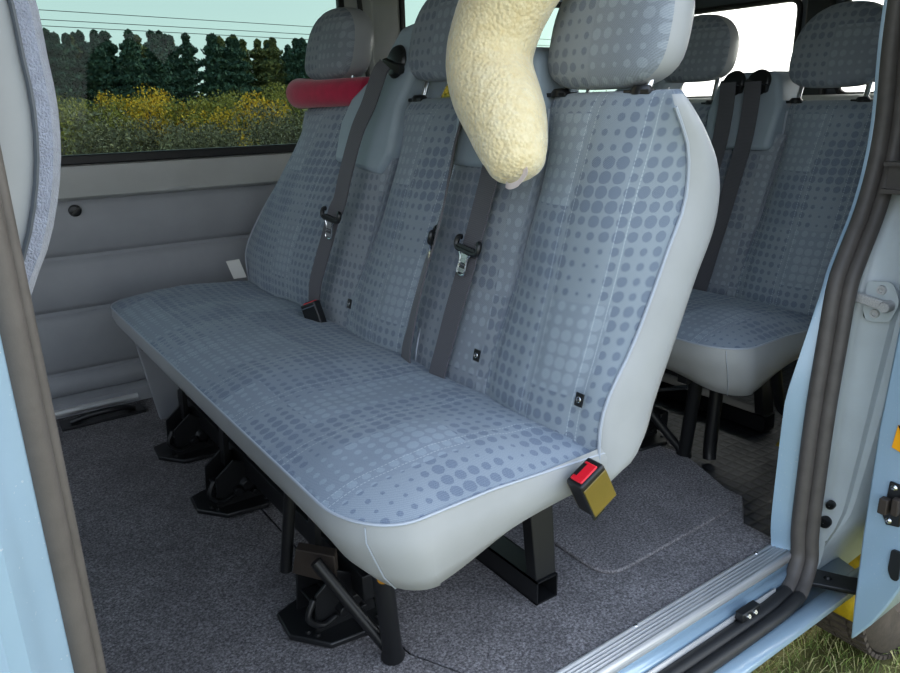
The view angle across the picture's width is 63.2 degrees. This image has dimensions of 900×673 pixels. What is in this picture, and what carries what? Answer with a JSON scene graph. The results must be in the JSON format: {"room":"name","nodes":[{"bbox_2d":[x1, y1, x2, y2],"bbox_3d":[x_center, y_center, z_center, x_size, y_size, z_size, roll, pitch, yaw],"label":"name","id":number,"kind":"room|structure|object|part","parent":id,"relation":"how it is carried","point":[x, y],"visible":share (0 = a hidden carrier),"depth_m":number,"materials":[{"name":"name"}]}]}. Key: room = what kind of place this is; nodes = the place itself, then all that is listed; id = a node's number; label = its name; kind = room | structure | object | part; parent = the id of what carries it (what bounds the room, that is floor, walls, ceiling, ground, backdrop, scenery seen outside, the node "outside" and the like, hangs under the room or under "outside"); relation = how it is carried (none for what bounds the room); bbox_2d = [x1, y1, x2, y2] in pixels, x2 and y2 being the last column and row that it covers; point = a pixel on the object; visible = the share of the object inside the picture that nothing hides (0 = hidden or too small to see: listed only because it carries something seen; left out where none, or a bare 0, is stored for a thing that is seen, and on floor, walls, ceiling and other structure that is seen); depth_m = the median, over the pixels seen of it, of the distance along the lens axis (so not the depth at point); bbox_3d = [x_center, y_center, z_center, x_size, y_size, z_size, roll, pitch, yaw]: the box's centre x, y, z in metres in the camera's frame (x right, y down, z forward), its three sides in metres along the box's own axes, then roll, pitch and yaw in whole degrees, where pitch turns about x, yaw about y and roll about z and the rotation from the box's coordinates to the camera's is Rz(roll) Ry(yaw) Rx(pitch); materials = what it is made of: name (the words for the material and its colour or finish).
{"room":"vehicle interior","nodes":[
{"label":"vehicle interior","id":0,"kind":"room"},
{"bbox_2d":[31,184,275,418],"bbox_3d":[-0.872,-0.138,2.405,4.650,0.657,0.039,-13,21,-33],"label":"wall","id":1,"kind":"structure","parent":0,"point":[118,248],"depth_m":2.29,"materials":[{"name":"grey plastic"}]},
{"bbox_2d":[68,205,81,216],"bbox_3d":[-1.102,-0.370,2.155,0.036,0.036,0.015,-13,21,-33],"label":"fastener","id":2,"kind":"object","parent":1,"relation":"attached to","point":[74,210],"visible":1,"depth_m":2.15,"materials":[{"name":"black plastic"}]},
{"bbox_2d":[54,393,138,416],"bbox_3d":[-1.882,0.396,1.794,2.130,0.021,0.022,-13,21,-33],"label":"trim","id":3,"kind":"structure","parent":1,"relation":"attached to","point":[80,408],"depth_m":2.30,"materials":[{"name":"metal"}]},
{"bbox_2d":[58,152,292,201],"bbox_3d":[-0.889,-0.503,2.301,4.650,0.102,0.077,-13,21,-33],"label":"trim","id":4,"kind":"structure","parent":1,"relation":"attached to","point":[118,179],"depth_m":2.29,"materials":[{"name":"grey plastic"}]},
{"bbox_2d":[261,358,798,672],"bbox_3d":[-0.373,0.403,1.848,4.650,0.054,1.785,-13,21,-33],"label":"floor","id":5,"kind":"structure","parent":0,"point":[745,464],"depth_m":1.94,"materials":[{"name":"carpet"}]},
{"bbox_2d":[56,397,458,672],"bbox_3d":[-1.121,0.550,1.341,1.819,0.006,1.705,-13,21,-33],"label":"carpet","id":6,"kind":"object","parent":5,"relation":"on","point":[175,588],"visible":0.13,"depth_m":1.50,"materials":[{"name":"carpet"}]},
{"bbox_2d":[0,0,60,294],"bbox_3d":[-0.761,0.094,0.719,0.744,1.220,0.480,-13,21,-33],"label":"seat","id":7,"kind":"object","parent":6,"relation":"on","point":[30,141],"visible":0.74,"depth_m":0.64,"materials":[{"name":"plastic"}]},
{"bbox_2d":[58,403,145,431],"bbox_3d":[-1.074,0.233,2.260,0.240,0.042,0.072,-13,21,-33],"label":"anchor","id":8,"kind":"object","parent":6,"relation":"on","point":[118,411],"visible":1,"depth_m":2.23,"materials":[{"name":"black plastic"}]},
{"bbox_2d":[110,0,719,665],"bbox_3d":[-0.269,-0.156,1.608,0.687,1.138,1.517,-13,21,-33],"label":"seat","id":9,"kind":"object","parent":6,"relation":"on","point":[394,473],"visible":0.92,"depth_m":1.23,"materials":[{"name":"fabric"}]},
{"bbox_3d":[-0.714,0.308,2.032,0.189,0.012,0.170,-13,21,-33],"label":"floor plate","id":10,"kind":"part","parent":9,"relation":"part of","materials":[{"name":"black plastic"}]},
{"bbox_3d":[-0.518,0.388,1.766,0.189,0.012,0.170,-13,21,-33],"label":"floor plate","id":11,"kind":"part","parent":9,"relation":"part of","materials":[{"name":"black plastic"}]},
{"bbox_2d":[226,259,246,278],"bbox_3d":[-0.641,-0.202,2.196,0.051,0.064,0.025,-1,18,0],"label":"tag","id":12,"kind":"object","parent":9,"relation":"on","point":[236,269],"visible":1,"depth_m":2.19,"materials":[{"name":"white paper"}]},
{"bbox_3d":[-0.342,0.242,1.699,0.400,0.270,1.340,-13,21,-33],"label":"seat frame","id":13,"kind":"part","parent":9,"relation":"part of","materials":[{"name":"black metal"}]},
{"bbox_3d":[-0.377,-0.345,2.053,0.306,0.591,0.610,-13,21,-33],"label":"backrest","id":14,"kind":"part","parent":9,"relation":"part of","materials":[{"name":"fabric"}]},
{"bbox_2d":[301,300,326,322],"bbox_3d":[-0.324,-0.032,1.762,0.075,0.114,0.024,11,21,34],"label":"buckle","id":15,"kind":"object","parent":9,"relation":"on","point":[312,310],"visible":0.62,"depth_m":1.74,"materials":[{"name":"black plastic"}]},
{"bbox_2d":[286,77,368,108],"bbox_3d":[-0.311,-0.622,1.863,0.144,0.077,0.408,-13,21,-33],"label":"cushion","id":16,"kind":"object","parent":9,"relation":"on","point":[339,92],"visible":0.9,"depth_m":1.78,"materials":[{"name":"red fabric"}]},
{"bbox_3d":[-0.212,0.511,1.351,0.189,0.012,0.170,-13,21,-33],"label":"floor plate","id":17,"kind":"part","parent":9,"relation":"part of","materials":[{"name":"black plastic"}]},
{"bbox_2d":[308,59,389,301],"bbox_3d":[-0.238,-0.309,1.672,0.260,0.603,0.048,4,18,16],"label":"belt","id":18,"kind":"object","parent":9,"relation":"on","point":[378,75],"visible":0.96,"depth_m":1.66,"materials":[{"name":"grey fabric"}]},
{"bbox_2d":[111,281,606,590],"bbox_3d":[-0.350,0.084,1.607,0.461,0.184,1.497,-13,21,-33],"label":"cushion","id":19,"kind":"object","parent":9,"relation":"on","point":[411,472],"depth_m":1.16,"materials":[{"name":"fabric"}]},
{"bbox_3d":[-0.103,0.419,1.179,0.042,0.291,0.102,0,18,5],"label":"leg","id":20,"kind":"part","parent":9,"relation":"part of","materials":[{"name":"black metal"}]},
{"bbox_3d":[-0.040,-0.208,1.594,0.308,0.591,0.388,-13,21,-33],"label":"backrest","id":21,"kind":"part","parent":9,"relation":"part of","materials":[{"name":"fabric"}]},
{"bbox_3d":[-0.052,-0.530,1.553,0.047,0.120,0.013,-13,21,-33],"label":"post","id":22,"kind":"part","parent":9,"relation":"part of","materials":[{"name":"silver metal"}]},
{"bbox_2d":[401,121,461,362],"bbox_3d":[-0.022,-0.208,1.402,0.173,0.591,0.076,-1,18,1],"label":"belt","id":23,"kind":"object","parent":9,"relation":"hanging from","point":[432,236],"visible":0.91,"depth_m":1.43,"materials":[{"name":"grey fabric"}]},
{"bbox_2d":[429,165,497,378],"bbox_3d":[0.032,-0.177,1.310,0.150,0.578,0.072,-5,18,-12],"label":"belt","id":24,"kind":"object","parent":9,"relation":"attached to","point":[469,251],"visible":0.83,"depth_m":1.33,"materials":[{"name":"grey fabric"}]},
{"bbox_2d":[446,0,559,188],"bbox_3d":[0.194,-0.488,1.153,0.398,0.473,0.215,-5,18,-12],"label":"pillow","id":25,"kind":"object","parent":9,"relation":"on","point":[495,92],"visible":0.91,"depth_m":1.10,"materials":[{"name":"beige fabric"}]},
{"bbox_3d":[0.165,0.321,1.376,0.075,0.250,0.077,-13,21,-33],"label":"leg","id":26,"kind":"part","parent":9,"relation":"part of","materials":[{"name":"black metal"}]},
{"bbox_2d":[566,458,615,520],"bbox_3d":[0.211,0.235,1.084,0.083,0.112,0.037,-13,21,-33],"label":"buckle","id":27,"kind":"object","parent":9,"relation":"attached to","point":[591,487],"visible":1,"depth_m":1.06,"materials":[{"name":"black plastic"}]},
{"bbox_3d":[0.236,-0.097,1.222,0.306,0.591,0.302,-13,21,-33],"label":"backrest","id":28,"kind":"part","parent":9,"relation":"part of","materials":[{"name":"fabric"}]},
{"bbox_3d":[0.296,-0.376,1.086,0.047,0.093,0.013,-13,21,-33],"label":"post","id":29,"kind":"part","parent":9,"relation":"part of","materials":[{"name":"silver metal"}]},
{"bbox_2d":[263,489,770,672],"bbox_3d":[-0.086,0.307,2.031,0.946,0.006,1.705,-13,21,-33],"label":"carpet","id":30,"kind":"object","parent":5,"relation":"on","point":[475,621],"visible":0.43,"depth_m":1.38,"materials":[{"name":"carpet"}]},
{"bbox_2d":[552,446,734,573],"bbox_3d":[0.399,0.370,1.770,0.547,0.008,0.464,-13,21,-33],"label":"floor mat","id":31,"kind":"object","parent":30,"relation":"on","point":[663,496],"visible":0.56,"depth_m":1.66,"materials":[{"name":"carpet"}]},
{"bbox_2d":[617,563,787,672],"bbox_3d":[0.204,0.601,1.173,1.280,0.038,0.020,-13,21,-33],"label":"trim","id":32,"kind":"structure","parent":5,"relation":"attached to","point":[645,663],"depth_m":1.35,"materials":[{"name":"blue paint"}]},
{"bbox_2d":[554,543,790,672],"bbox_3d":[0.187,0.566,1.191,1.285,0.018,0.051,-13,21,-33],"label":"strip","id":33,"kind":"object","parent":32,"relation":"attached to","point":[644,636],"visible":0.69,"depth_m":1.34,"materials":[{"name":"metal"}]},
{"bbox_2d":[586,0,882,459],"bbox_3d":[0.446,-0.387,2.291,0.687,1.132,1.517,-13,21,-33],"label":"seat","id":34,"kind":"object","parent":5,"relation":"on","point":[797,190],"visible":0.35,"depth_m":1.85,"materials":[{"name":"fabric"}]},
{"bbox_3d":[0.503,0.278,2.033,0.189,0.012,0.170,-13,21,-33],"label":"floor plate","id":35,"kind":"part","parent":34,"relation":"part of","materials":[{"name":"black plastic"}]},
{"bbox_3d":[0.374,0.032,2.388,0.400,0.270,1.340,-13,21,-33],"label":"seat frame","id":36,"kind":"part","parent":34,"relation":"part of","materials":[{"name":"black metal"}]},
{"bbox_3d":[0.579,0.141,1.964,0.012,0.091,0.226,-17,23,-40],"label":"steel rod","id":37,"kind":"part","parent":34,"relation":"part of","materials":[{"name":"black metal"}]},
{"bbox_3d":[0.612,0.186,1.861,0.042,0.291,0.102,0,18,5],"label":"leg","id":38,"kind":"part","parent":34,"relation":"part of","materials":[{"name":"black metal"}]},
{"bbox_3d":[0.676,-0.418,2.283,0.308,0.591,0.388,-13,21,-33],"label":"backrest","id":39,"kind":"part","parent":34,"relation":"part of","materials":[{"name":"fabric"}]},
{"bbox_3d":[0.674,0.178,1.864,0.045,0.297,0.039,-13,21,-33],"label":"leg","id":40,"kind":"part","parent":34,"relation":"part of","materials":[{"name":"black metal"}]},
{"bbox_3d":[0.763,-0.712,2.104,0.047,0.145,0.013,-13,21,-33],"label":"post","id":41,"kind":"part","parent":34,"relation":"part of","materials":[{"name":"silver metal"}]},
{"bbox_2d":[711,82,735,169],"bbox_3d":[0.706,-0.406,2.050,0.138,0.577,0.054,-8,19,-20],"label":"belt","id":42,"kind":"object","parent":34,"relation":"on","point":[727,90],"visible":0.27,"depth_m":2.01,"materials":[{"name":"black fabric"}]},
{"bbox_2d":[692,81,761,291],"bbox_3d":[0.750,-0.389,1.991,0.138,0.577,0.054,-8,19,-20],"label":"belt","id":43,"kind":"object","parent":34,"relation":"on","point":[752,90],"visible":0.78,"depth_m":1.98,"materials":[{"name":"black fabric"}]},
{"bbox_2d":[666,289,811,395],"bbox_3d":[0.365,-0.126,2.297,0.461,0.184,1.497,-13,21,-33],"label":"cushion","id":44,"kind":"object","parent":34,"relation":"on","point":[732,342],"depth_m":1.70,"materials":[{"name":"fabric"}]},
{"bbox_3d":[0.880,0.088,2.057,0.075,0.250,0.077,-13,21,-33],"label":"leg","id":45,"kind":"part","parent":34,"relation":"part of","materials":[{"name":"black metal"}]},
{"bbox_3d":[0.845,0.180,1.863,0.167,0.278,0.034,-15,22,-37],"label":"leg","id":46,"kind":"part","parent":34,"relation":"part of","materials":[{"name":"black metal"}]},
{"bbox_3d":[0.912,-0.638,1.906,0.047,0.118,0.013,-13,21,-33],"label":"post","id":47,"kind":"part","parent":34,"relation":"part of","materials":[{"name":"silver metal"}]},
{"bbox_3d":[0.952,-0.307,1.911,0.306,0.591,0.302,-13,21,-33],"label":"backrest","id":48,"kind":"part","parent":34,"relation":"part of","materials":[{"name":"fabric"}]},
{"bbox_3d":[1.011,-0.598,1.771,0.047,0.118,0.013,-13,21,-33],"label":"post","id":49,"kind":"part","parent":34,"relation":"part of","materials":[{"name":"silver metal"}]},
{"bbox_2d":[776,439,860,621],"bbox_3d":[1.234,0.364,2.057,0.886,0.422,0.335,-13,21,-33],"label":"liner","id":50,"kind":"object","parent":5,"relation":"on","point":[846,610],"visible":0.03,"depth_m":1.76,"materials":[{"name":"yellow plastic"}]},
{"bbox_2d":[681,0,852,94],"bbox_3d":[1.521,-0.711,2.858,0.030,1.560,1.950,-13,21,-33],"label":"wall","id":51,"kind":"structure","parent":0,"point":[698,3],"depth_m":3.08,"materials":[{"name":"grey plastic"}]},
{"bbox_2d":[680,0,802,97],"bbox_3d":[1.214,-1.208,3.119,0.032,0.389,0.579,-13,21,-33],"label":"window","id":52,"kind":"structure","parent":51,"relation":"in","point":[758,3],"depth_m":2.99,"materials":[{"name":"clear glass"}]},
{"bbox_2d":[688,93,873,102],"bbox_3d":[1.469,-0.877,2.739,0.060,0.057,1.800,-13,21,-33],"label":"trim","id":53,"kind":"structure","parent":51,"relation":"attached to","point":[833,96],"depth_m":2.77,"materials":[{"name":"grey plastic"}]},
{"bbox_2d":[802,0,836,94],"bbox_3d":[1.417,-0.857,2.898,0.040,1.220,0.100,-13,21,-33],"label":"trim","id":54,"kind":"structure","parent":51,"relation":"attached to","point":[814,7],"depth_m":2.79,"materials":[{"name":"plastic"}]},
{"bbox_2d":[835,0,873,93],"bbox_3d":[1.700,-1.012,2.460,0.032,0.389,0.784,-13,21,-33],"label":"window","id":55,"kind":"structure","parent":51,"relation":"in","point":[838,90],"depth_m":2.76,"materials":[{"name":"clear glass"}]},
{"bbox_3d":[-0.918,-0.396,2.383,4.650,1.760,0.025,-13,21,-33],"label":"wall","id":56,"kind":"structure","parent":0,"visible":0},
{"bbox_2d":[36,0,343,165],"bbox_3d":[-1.389,-0.709,1.923,2.500,0.544,0.033,-13,21,-33],"label":"window","id":57,"kind":"structure","parent":56,"relation":"in","point":[134,80],"depth_m":2.30,"materials":[{"name":"clear glass"}]},
{"bbox_2d":[344,0,399,76],"bbox_3d":[-0.251,-1.012,2.621,0.235,0.680,0.055,-13,21,-33],"label":"trim","id":58,"kind":"structure","parent":56,"relation":"attached to","point":[384,15],"depth_m":2.58,"materials":[{"name":"grey plastic"}]},
{"bbox_2d":[357,0,403,76],"bbox_3d":[-0.244,-1.011,2.600,0.202,0.671,0.019,-14,21,-34],"label":"trim","id":59,"kind":"structure","parent":56,"relation":"attached to","point":[359,2],"depth_m":2.60,"materials":[{"name":"rubber"}]},
{"bbox_2d":[403,0,616,97],"bbox_3d":[0.315,-1.110,3.060,1.225,0.544,0.033,-13,21,-33],"label":"window","id":60,"kind":"structure","parent":56,"relation":"in","point":[412,8],"depth_m":2.88,"materials":[{"name":"clear glass"}]},
{"bbox_3d":[-0.391,0.194,0.562,3.300,1.810,0.040,-13,21,-33],"label":"wall","id":61,"kind":"structure","parent":0,"visible":0},
{"bbox_2d":[0,336,73,672],"bbox_3d":[-0.363,0.115,0.544,0.043,1.570,0.224,3,18,13],"label":"trim","id":62,"kind":"structure","parent":61,"relation":"attached to","point":[33,639],"depth_m":0.59,"materials":[{"name":"blue paint"}]},
{"bbox_2d":[0,145,106,672],"bbox_3d":[-0.342,0.098,0.613,0.032,1.340,0.030,-13,21,-33],"label":"door seal","id":63,"kind":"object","parent":61,"relation":"attached to","point":[19,334],"depth_m":0.60,"materials":[{"name":"rubber"}]},
{"bbox_2d":[646,588,775,672],"bbox_3d":[0.167,0.622,1.135,1.170,0.022,0.008,-13,21,-33],"label":"trim","id":64,"kind":"structure","parent":61,"relation":"attached to","point":[662,665],"depth_m":1.32,"materials":[{"name":"metal"}]},
{"bbox_2d":[658,585,805,672],"bbox_3d":[0.168,0.638,1.115,1.283,0.037,0.057,-13,21,-33],"label":"trim","id":65,"kind":"structure","parent":61,"relation":"attached to","point":[728,643],"depth_m":1.34,"materials":[{"name":"rubber"}]},
{"bbox_2d":[735,600,759,622],"bbox_3d":[0.564,0.520,1.381,0.055,0.018,0.023,-13,21,-33],"label":"door catch","id":66,"kind":"object","parent":65,"relation":"on","point":[748,610],"visible":1,"depth_m":1.37,"materials":[{"name":"black plastic"}]},
{"bbox_2d":[714,557,858,672],"bbox_3d":[0.283,0.670,1.207,1.420,0.101,0.114,-13,21,-33],"label":"trim","id":67,"kind":"structure","parent":61,"relation":"attached to","point":[820,602],"depth_m":1.40,"materials":[{"name":"blue paint"}]},
{"bbox_2d":[820,516,831,528],"bbox_3d":[0.781,0.387,1.527,0.014,0.026,0.026,-17,24,-41],"label":"buffer","id":68,"kind":"object","parent":61,"relation":"attached to","point":[826,520],"visible":0.77,"depth_m":1.52,"materials":[{"name":"black plastic"}]},
{"bbox_2d":[771,0,887,550],"bbox_3d":[0.744,-0.183,1.417,0.072,1.341,0.329,14,23,40],"label":"trim","id":69,"kind":"structure","parent":61,"relation":"attached to","point":[796,396],"depth_m":1.45,"materials":[{"name":"blue paint"}]},
{"bbox_2d":[825,500,835,509],"bbox_3d":[0.784,0.348,1.509,0.014,0.018,0.018,-17,24,-41],"label":"buffer","id":70,"kind":"object","parent":61,"relation":"attached to","point":[831,503],"visible":1,"depth_m":1.50,"materials":[{"name":"black plastic"}]},
{"bbox_2d":[812,569,857,594],"bbox_3d":[0.810,0.503,1.496,0.196,0.018,0.060,6,19,21],"label":"guide arm","id":71,"kind":"object","parent":61,"relation":"attached to","point":[823,579],"visible":0.38,"depth_m":1.50,"materials":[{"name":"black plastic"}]},
{"bbox_2d":[781,0,899,598],"bbox_3d":[0.743,-0.156,1.355,0.071,1.370,0.262,14,23,39],"label":"door seal","id":72,"kind":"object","parent":61,"relation":"attached to","point":[851,259],"depth_m":1.38,"materials":[{"name":"rubber"}]},
{"bbox_2d":[817,194,899,568],"bbox_3d":[0.917,-0.185,1.425,0.441,1.450,0.144,-13,21,-33],"label":"door pillar","id":73,"kind":"structure","parent":61,"relation":"attached to","point":[871,347],"depth_m":1.44,"materials":[{"name":"metal"}]},
{"bbox_2d":[851,328,899,638],"bbox_3d":[1.287,-0.191,1.517,1.272,1.411,0.142,-13,21,-33],"label":"door","id":74,"kind":"structure","parent":61,"relation":"in","point":[878,582],"depth_m":1.32,"materials":[{"name":"blue paint"}]},
{"bbox_3d":[0.790,0.300,1.303,0.006,0.085,0.030,-13,21,-33],"label":"latch plate","id":75,"kind":"part","parent":74,"relation":"part of","materials":[{"name":"black plastic"}]},
{"bbox_2d":[855,281,899,321],"bbox_3d":[0.795,-0.063,1.368,0.026,0.080,0.073,-13,21,-33],"label":"latch","id":76,"kind":"object","parent":61,"relation":"in","point":[881,301],"depth_m":1.36,"materials":[{"name":"paint"}]},
{"bbox_2d":[879,160,899,194],"bbox_3d":[0.904,-0.295,1.349,0.180,0.057,0.125,-13,21,-33],"label":"trim","id":77,"kind":"structure","parent":61,"relation":"attached to","point":[893,179],"depth_m":1.34,"materials":[{"name":"plastic"}]},
{"label":"outside","id":78,"kind":"structure","parent":0,"visible":0},
{"bbox_2d":[751,625,899,672],"bbox_3d":[-34.596,-12.515,47.423,440.000,0.695,440.000,-13,21,-33],"label":"ground","id":79,"kind":"structure","parent":78,"point":[809,652],"depth_m":2.14,"materials":[{"name":"green plant"}]},
{"bbox_2d":[815,602,899,659],"bbox_3d":[1.297,0.578,2.152,0.686,0.686,0.216,-13,21,-33],"label":"wheel","id":80,"kind":"object","parent":79,"relation":"on","point":[883,636],"visible":0.2,"depth_m":2.02,"materials":[{"name":"black rubber"}]}
]}

